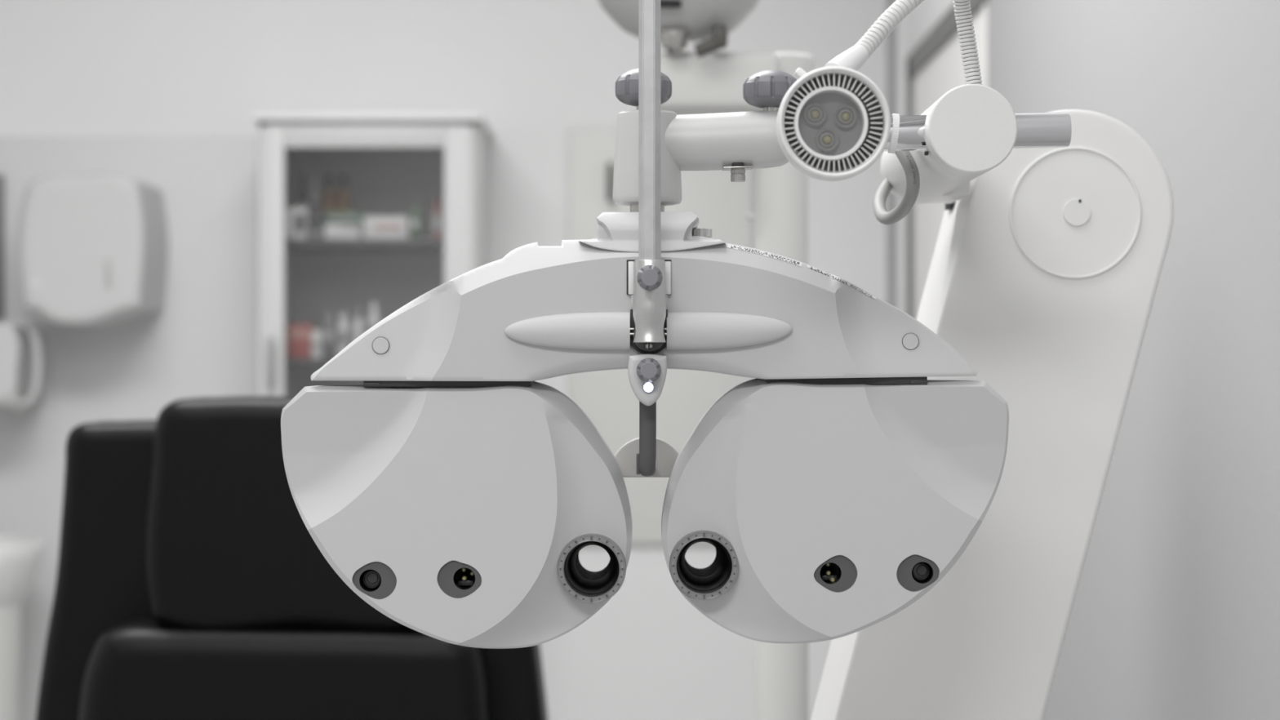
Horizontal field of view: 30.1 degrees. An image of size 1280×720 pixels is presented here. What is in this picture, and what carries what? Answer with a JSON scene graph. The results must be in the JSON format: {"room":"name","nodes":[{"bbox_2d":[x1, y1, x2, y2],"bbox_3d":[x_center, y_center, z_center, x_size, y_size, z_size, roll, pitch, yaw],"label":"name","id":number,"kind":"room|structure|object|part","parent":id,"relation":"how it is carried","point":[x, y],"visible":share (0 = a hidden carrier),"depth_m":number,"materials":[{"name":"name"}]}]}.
{"room":"examination room","nodes":[
{"label":"examination room","id":0,"kind":"room"},
{"bbox_2d":[0,0,886,719],"bbox_3d":[-0.650,0.000,4.400,2.400,2.600,0.100,0,0,0],"label":"wall","id":1,"kind":"structure","parent":0,"point":[535,71],"depth_m":4.35,"materials":[{"name":"white paint"}]},
{"bbox_2d":[0,174,4,319],"bbox_3d":[-1.359,-0.205,4.332,0.401,0.261,0.031,0,0,0],"label":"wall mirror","id":2,"kind":"object","parent":1,"relation":"attached to","point":[2,177],"visible":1,"depth_m":4.33,"materials":[{"name":"grey mirror"}]},
{"bbox_2d":[0,320,44,411],"bbox_3d":[-1.129,0.010,4.249,0.149,0.162,0.198,0,0,0],"label":"soap dispenser","id":3,"kind":"object","parent":1,"relation":"attached to","point":[22,344],"visible":1,"depth_m":4.18,"materials":[{"name":"grey plastic"}]},
{"bbox_2d":[0,391,44,406],"bbox_3d":[-1.133,0.069,4.251,0.094,0.026,0.192,0,0,0],"label":"drip tray","id":4,"kind":"object","parent":3,"relation":"on","point":[7,398],"depth_m":4.17,"materials":[{"name":"grey plastic"}]},
{"bbox_2d":[17,172,168,327],"bbox_3d":[-0.970,-0.193,4.233,0.224,0.266,0.230,0,0,0],"label":"dispenser","id":5,"kind":"object","parent":1,"relation":"attached to","point":[93,248],"visible":1,"depth_m":4.12,"materials":[{"name":"grey plastic"}]},
{"bbox_2d":[0,136,257,719],"bbox_3d":[-1.224,0.446,4.345,1.053,1.708,0.010,0,0,0],"label":"wall panel","id":6,"kind":"object","parent":1,"relation":"attached to","point":[203,343],"depth_m":4.34,"materials":[{"name":"white paint"}]},
{"bbox_2d":[568,128,754,544],"bbox_3d":[0.039,-0.043,4.325,0.340,0.760,0.047,0,0,0],"label":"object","id":7,"kind":"object","parent":1,"relation":"attached to","point":[721,205],"visible":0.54,"depth_m":4.33,"materials":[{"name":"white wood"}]},
{"bbox_3d":[-0.054,-0.322,4.318,0.012,0.071,0.032,0,0,0],"label":"handle","id":8,"kind":"part","parent":7,"relation":"part of","materials":[{"name":"grey"}]},
{"bbox_2d":[886,0,1279,719],"bbox_3d":[0.500,0.000,1.150,0.100,2.600,6.400,0,0,0],"label":"wall","id":9,"kind":"structure","parent":0,"point":[1175,612],"depth_m":1.96,"materials":[{"name":"grey paint"}]},
{"bbox_2d":[896,0,987,319],"bbox_3d":[0.443,0.043,3.561,0.016,1.334,0.953,0,0,0],"label":"door","id":10,"kind":"structure","parent":9,"relation":"in","point":[929,64],"depth_m":3.71,"materials":[{"name":"white"}]},
{"bbox_3d":[-0.650,1.350,1.150,2.400,0.100,6.600,0,0,0],"label":"floor","id":11,"kind":"structure","parent":0,"visible":0},
{"bbox_2d":[0,535,45,719],"bbox_3d":[-1.182,0.806,4.100,0.310,0.988,0.310,0,0,0],"label":"basin","id":12,"kind":"object","parent":11,"relation":"on","point":[21,557],"visible":1,"depth_m":4.06,"materials":[{"name":"white ceramic"}]},
{"bbox_3d":[-1.182,0.392,4.100,0.310,0.160,0.310,0,0,0],"label":"bowl","id":13,"kind":"part","parent":12,"relation":"part of","materials":[{"name":"white ceramic"}]},
{"bbox_2d":[35,395,548,719],"bbox_3d":[-0.316,0.666,1.940,0.540,1.267,0.620,0,0,0],"label":"chair","id":14,"kind":"object","parent":11,"relation":"on","point":[192,583],"visible":0.7,"depth_m":2.08,"materials":[{"name":"black leather"}]},
{"bbox_2d":[78,617,491,719],"bbox_3d":[-0.315,0.400,2.118,0.389,0.334,0.105,0,0,0],"label":"lumbar cushion","id":15,"kind":"object","parent":14,"relation":"on","point":[130,668],"depth_m":2.06,"materials":[{"name":"black leather"}]},
{"bbox_2d":[250,113,493,396],"bbox_3d":[-0.462,0.442,4.172,0.390,1.716,0.364,0,0,0],"label":"medicine cabinet","id":16,"kind":"object","parent":11,"relation":"on","point":[301,280],"visible":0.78,"depth_m":4.15,"materials":[{"name":"white wood"}]},
{"bbox_3d":[-0.620,0.003,4.006,0.013,0.084,0.032,0,0,0],"label":"handle","id":17,"kind":"part","parent":16,"relation":"part of","materials":[{"name":"grey metal"}]},
{"bbox_2d":[285,206,311,238],"bbox_3d":[-0.591,-0.235,4.124,0.036,0.056,0.061,0,0,0],"label":"box","id":18,"kind":"object","parent":16,"relation":"on","point":[296,217],"visible":0.88,"depth_m":4.09,"materials":[{"name":"white cardboard"}]},
{"bbox_2d":[286,324,315,358],"bbox_3d":[-0.587,-0.033,4.124,0.041,0.058,0.061,0,0,0],"label":"box","id":19,"kind":"object","parent":16,"relation":"on","point":[299,336],"visible":0.98,"depth_m":4.09,"materials":[{"name":"red cardboard"}]},
{"bbox_2d":[298,174,307,207],"bbox_3d":[-0.597,-0.268,4.223,0.016,0.120,0.016,0,0,0],"label":"medicine bottle","id":20,"kind":"object","parent":16,"relation":"on","point":[303,196],"visible":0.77,"depth_m":4.22,"materials":[{"name":"grey"}]},
{"bbox_2d":[285,358,331,364],"bbox_3d":[-0.462,0.003,4.207,0.326,0.012,0.264,0,0,0],"label":"shelf","id":21,"kind":"object","parent":16,"relation":"attached to","point":[288,361],"depth_m":4.08,"materials":[{"name":"grey"}]},
{"bbox_2d":[308,177,319,210],"bbox_3d":[-0.578,-0.265,4.224,0.019,0.116,0.019,0,0,0],"label":"medicine bottle","id":22,"kind":"object","parent":16,"relation":"on","point":[313,199],"visible":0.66,"depth_m":4.22,"materials":[{"name":"white"}]},
{"bbox_2d":[308,210,327,238],"bbox_3d":[-0.557,-0.233,4.124,0.024,0.050,0.061,0,0,0],"label":"box","id":23,"kind":"object","parent":16,"relation":"on","point":[317,219],"visible":0.73,"depth_m":4.09,"materials":[{"name":"grey cardboard"}]},
{"bbox_2d":[311,329,324,358],"bbox_3d":[-0.557,-0.027,4.119,0.016,0.048,0.051,0,0,0],"label":"box","id":24,"kind":"object","parent":16,"relation":"on","point":[317,335],"visible":1,"depth_m":4.09,"materials":[{"name":"white cardboard"}]},
{"bbox_2d":[321,174,336,212],"bbox_3d":[-0.551,-0.267,4.218,0.026,0.120,0.026,0,0,0],"label":"medicine bottle","id":25,"kind":"object","parent":16,"relation":"on","point":[328,197],"visible":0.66,"depth_m":4.21,"materials":[{"name":"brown glass"}]},
{"bbox_2d":[324,312,337,358],"bbox_3d":[-0.547,-0.043,4.219,0.019,0.080,0.051,0,0,0],"label":"box","id":26,"kind":"object","parent":16,"relation":"on","point":[331,319],"visible":0.89,"depth_m":4.20,"materials":[{"name":"grey cardboard"}]},
{"bbox_2d":[324,224,363,238],"bbox_3d":[-0.512,-0.221,4.119,0.062,0.026,0.051,0,0,0],"label":"box","id":27,"kind":"object","parent":16,"relation":"on","point":[331,231],"visible":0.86,"depth_m":4.09,"materials":[{"name":"white cardboard"}]},
{"bbox_2d":[325,211,366,225],"bbox_3d":[-0.508,-0.245,4.119,0.065,0.021,0.051,0,0,0],"label":"box","id":28,"kind":"object","parent":27,"relation":"on","point":[331,217],"visible":0.92,"depth_m":4.09,"materials":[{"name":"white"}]},
{"bbox_2d":[336,174,351,211],"bbox_3d":[-0.525,-0.267,4.218,0.026,0.120,0.026,0,0,0],"label":"medicine bottle","id":29,"kind":"object","parent":16,"relation":"on","point":[343,197],"visible":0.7,"depth_m":4.21,"materials":[{"name":"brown glass"}]},
{"bbox_2d":[337,313,350,353],"bbox_3d":[-0.511,-0.042,4.106,0.023,0.077,0.023,0,0,0],"label":"medicine bottle","id":30,"kind":"object","parent":16,"relation":"on","point":[343,328],"visible":0.85,"depth_m":4.10,"materials":[{"name":"white plastic"}]},
{"bbox_2d":[351,307,364,341],"bbox_3d":[-0.489,-0.047,4.135,0.021,0.087,0.021,0,0,0],"label":"medicine bottle","id":31,"kind":"object","parent":16,"relation":"on","point":[357,326],"visible":0.69,"depth_m":4.13,"materials":[{"name":"white plastic"}]},
{"bbox_2d":[285,238,444,252],"bbox_3d":[-0.462,-0.202,4.207,0.326,0.012,0.264,0,0,0],"label":"shelf","id":32,"kind":"object","parent":16,"relation":"attached to","point":[292,245],"depth_m":4.08,"materials":[{"name":"grey glass"}]},
{"bbox_2d":[366,303,381,330],"bbox_3d":[-0.461,-0.051,4.128,0.025,0.094,0.025,0,0,0],"label":"medicine bottle","id":33,"kind":"object","parent":16,"relation":"on","point":[374,318],"visible":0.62,"depth_m":4.12,"materials":[{"name":"white plastic"}]},
{"bbox_2d":[363,216,410,238],"bbox_3d":[-0.437,-0.228,4.124,0.077,0.040,0.061,0,0,0],"label":"box","id":34,"kind":"object","parent":16,"relation":"on","point":[374,227],"visible":0.87,"depth_m":4.09,"materials":[{"name":"white cardboard"}]},
{"bbox_2d":[410,207,422,238],"bbox_3d":[-0.387,-0.235,4.124,0.015,0.055,0.061,0,0,0],"label":"box","id":35,"kind":"object","parent":16,"relation":"on","point":[416,213],"visible":0.91,"depth_m":4.09,"materials":[{"name":"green cardboard"}]},
{"bbox_2d":[432,200,441,238],"bbox_3d":[-0.354,-0.243,4.153,0.016,0.071,0.016,0,0,0],"label":"medicine bottle","id":36,"kind":"object","parent":16,"relation":"on","point":[437,214],"visible":0.81,"depth_m":4.15,"materials":[{"name":"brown"}]},
{"bbox_2d":[660,52,813,719],"bbox_3d":[0.122,0.519,2.050,0.240,1.562,0.240,0,0,0],"label":"stand","id":37,"kind":"object","parent":11,"relation":"on","point":[713,82],"visible":0.44,"depth_m":2.03,"materials":[{"name":"white metal"}]},
{"bbox_2d":[598,0,759,57],"bbox_3d":[0.033,-0.318,2.010,0.154,0.136,0.124,0,0,0],"label":"lamp","id":38,"kind":"object","parent":37,"relation":"on","point":[682,22],"visible":0.9,"depth_m":1.97,"materials":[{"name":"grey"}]},
{"bbox_3d":[0.029,-0.264,1.980,0.023,0.018,0.023,0,0,0],"label":"swivel knob","id":39,"kind":"part","parent":38,"relation":"part of","materials":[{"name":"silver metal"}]},
{"bbox_3d":[0.058,-0.263,1.978,0.028,0.027,0.025,0,0,0],"label":"lever","id":40,"kind":"part","parent":38,"relation":"part of","materials":[{"name":"grey plastic"}]},
{"bbox_3d":[0.082,-0.236,2.050,0.135,0.052,0.120,0,0,0],"label":"shelf arm","id":41,"kind":"part","parent":37,"relation":"part of","materials":[{"name":"white plastic"}]},
{"bbox_3d":[0.095,-0.123,2.025,0.008,0.008,0.009,0,0,0],"label":"height knob","id":42,"kind":"part","parent":37,"relation":"part of","materials":[{"name":"white plastic"}]},
{"bbox_3d":[0.122,0.544,2.050,0.046,1.512,0.046,0,0,0],"label":"post","id":43,"kind":"part","parent":37,"relation":"part of","materials":[{"name":"white metal"}]},
{"bbox_2d":[810,109,1173,719],"bbox_3d":[0.088,0.580,1.385,0.420,1.439,0.420,0,0,0],"label":"stand","id":44,"kind":"object","parent":11,"relation":"on","point":[1044,277],"visible":0.8,"depth_m":1.32,"materials":[{"name":"white plastic"}]},
{"bbox_2d":[280,0,1008,648],"bbox_3d":[0.002,-0.068,1.179,0.355,0.419,0.118,0,0,0],"label":"phoropter","id":45,"kind":"object","parent":44,"relation":"attached to","point":[457,493],"visible":1,"depth_m":1.16,"materials":[{"name":"grey plastic"}]},
{"bbox_3d":[-0.094,0.011,1.180,0.082,0.004,0.040,0,0,0],"label":"slide plate","id":46,"kind":"part","parent":45,"relation":"part of","materials":[{"name":"grey metal"}]},
{"bbox_3d":[0.004,0.005,1.134,0.012,0.012,0.012,0,0,0],"label":"clamp knob","id":47,"kind":"part","parent":45,"relation":"part of","materials":[{"name":"grey metal"}]},
{"bbox_3d":[0.005,-0.144,1.139,0.009,0.266,0.011,0,0,-24],"label":"reading rod","id":48,"kind":"part","parent":45,"relation":"part of","materials":[{"name":"silver metal"}]},
{"bbox_3d":[0.004,-0.028,1.151,0.018,0.007,0.004,0,0,0],"label":"bracket plate","id":49,"kind":"part","parent":45,"relation":"part of","materials":[{"name":"grey plastic"}]},
{"bbox_3d":[0.005,-0.039,1.126,0.012,0.012,0.012,0,0,0],"label":"clamp knob","id":50,"kind":"part","parent":45,"relation":"part of","materials":[{"name":"grey metal"}]},
{"bbox_3d":[0.101,0.010,1.180,0.078,0.005,0.040,0,0,0],"label":"slide plate","id":51,"kind":"part","parent":45,"relation":"part of","materials":[{"name":"grey metal"}]},
{"bbox_2d":[612,0,1071,212],"bbox_3d":[0.087,-0.134,1.240,0.307,0.123,0.368,0,0,26],"label":"mounting arm","id":52,"kind":"object","parent":44,"relation":"attached to","point":[833,122],"depth_m":1.16,"materials":[{"name":"white plastic"}]},
{"bbox_3d":[0.002,-0.135,1.182,0.028,0.019,0.028,0,0,0],"label":"clamp knob","id":53,"kind":"part","parent":52,"relation":"part of","materials":[{"name":"grey"}]},
{"bbox_3d":[0.048,-0.096,1.180,0.015,0.003,0.016,0,0,0],"label":"washer plate","id":54,"kind":"part","parent":52,"relation":"part of","materials":[{"name":"silver metal"}]},
{"bbox_3d":[0.065,-0.134,1.182,0.028,0.019,0.028,0,0,0],"label":"clamp knob","id":55,"kind":"part","parent":52,"relation":"part of","materials":[{"name":"grey plastic"}]},
{"bbox_2d":[784,73,883,172],"bbox_3d":[0.086,-0.105,1.054,0.045,0.045,0.006,0,0,0],"label":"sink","id":56,"kind":"object","parent":52,"relation":"in","point":[833,122],"depth_m":1.05,"materials":[{"name":"metal"}]},
{"bbox_3d":[0.098,-0.108,1.264,0.224,0.073,0.241,0,0,0],"label":"suspension arm","id":57,"kind":"part","parent":52,"relation":"part of"},
{"bbox_2d":[888,113,899,153],"bbox_3d":[0.124,-0.111,1.168,0.005,0.020,0.020,0,0,0],"label":"cable tie","id":58,"kind":"object","parent":52,"relation":"attached to","point":[895,116],"visible":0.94,"depth_m":1.16,"materials":[{"name":"white plastic"}]},
{"bbox_2d":[872,151,919,224],"bbox_3d":[0.136,-0.093,1.275,0.019,0.045,0.185,0,0,4],"label":"hook","id":59,"kind":"object","parent":52,"relation":"attached to","point":[906,159],"visible":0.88,"depth_m":1.21,"materials":[{"name":"grey plastic"}]}
]}

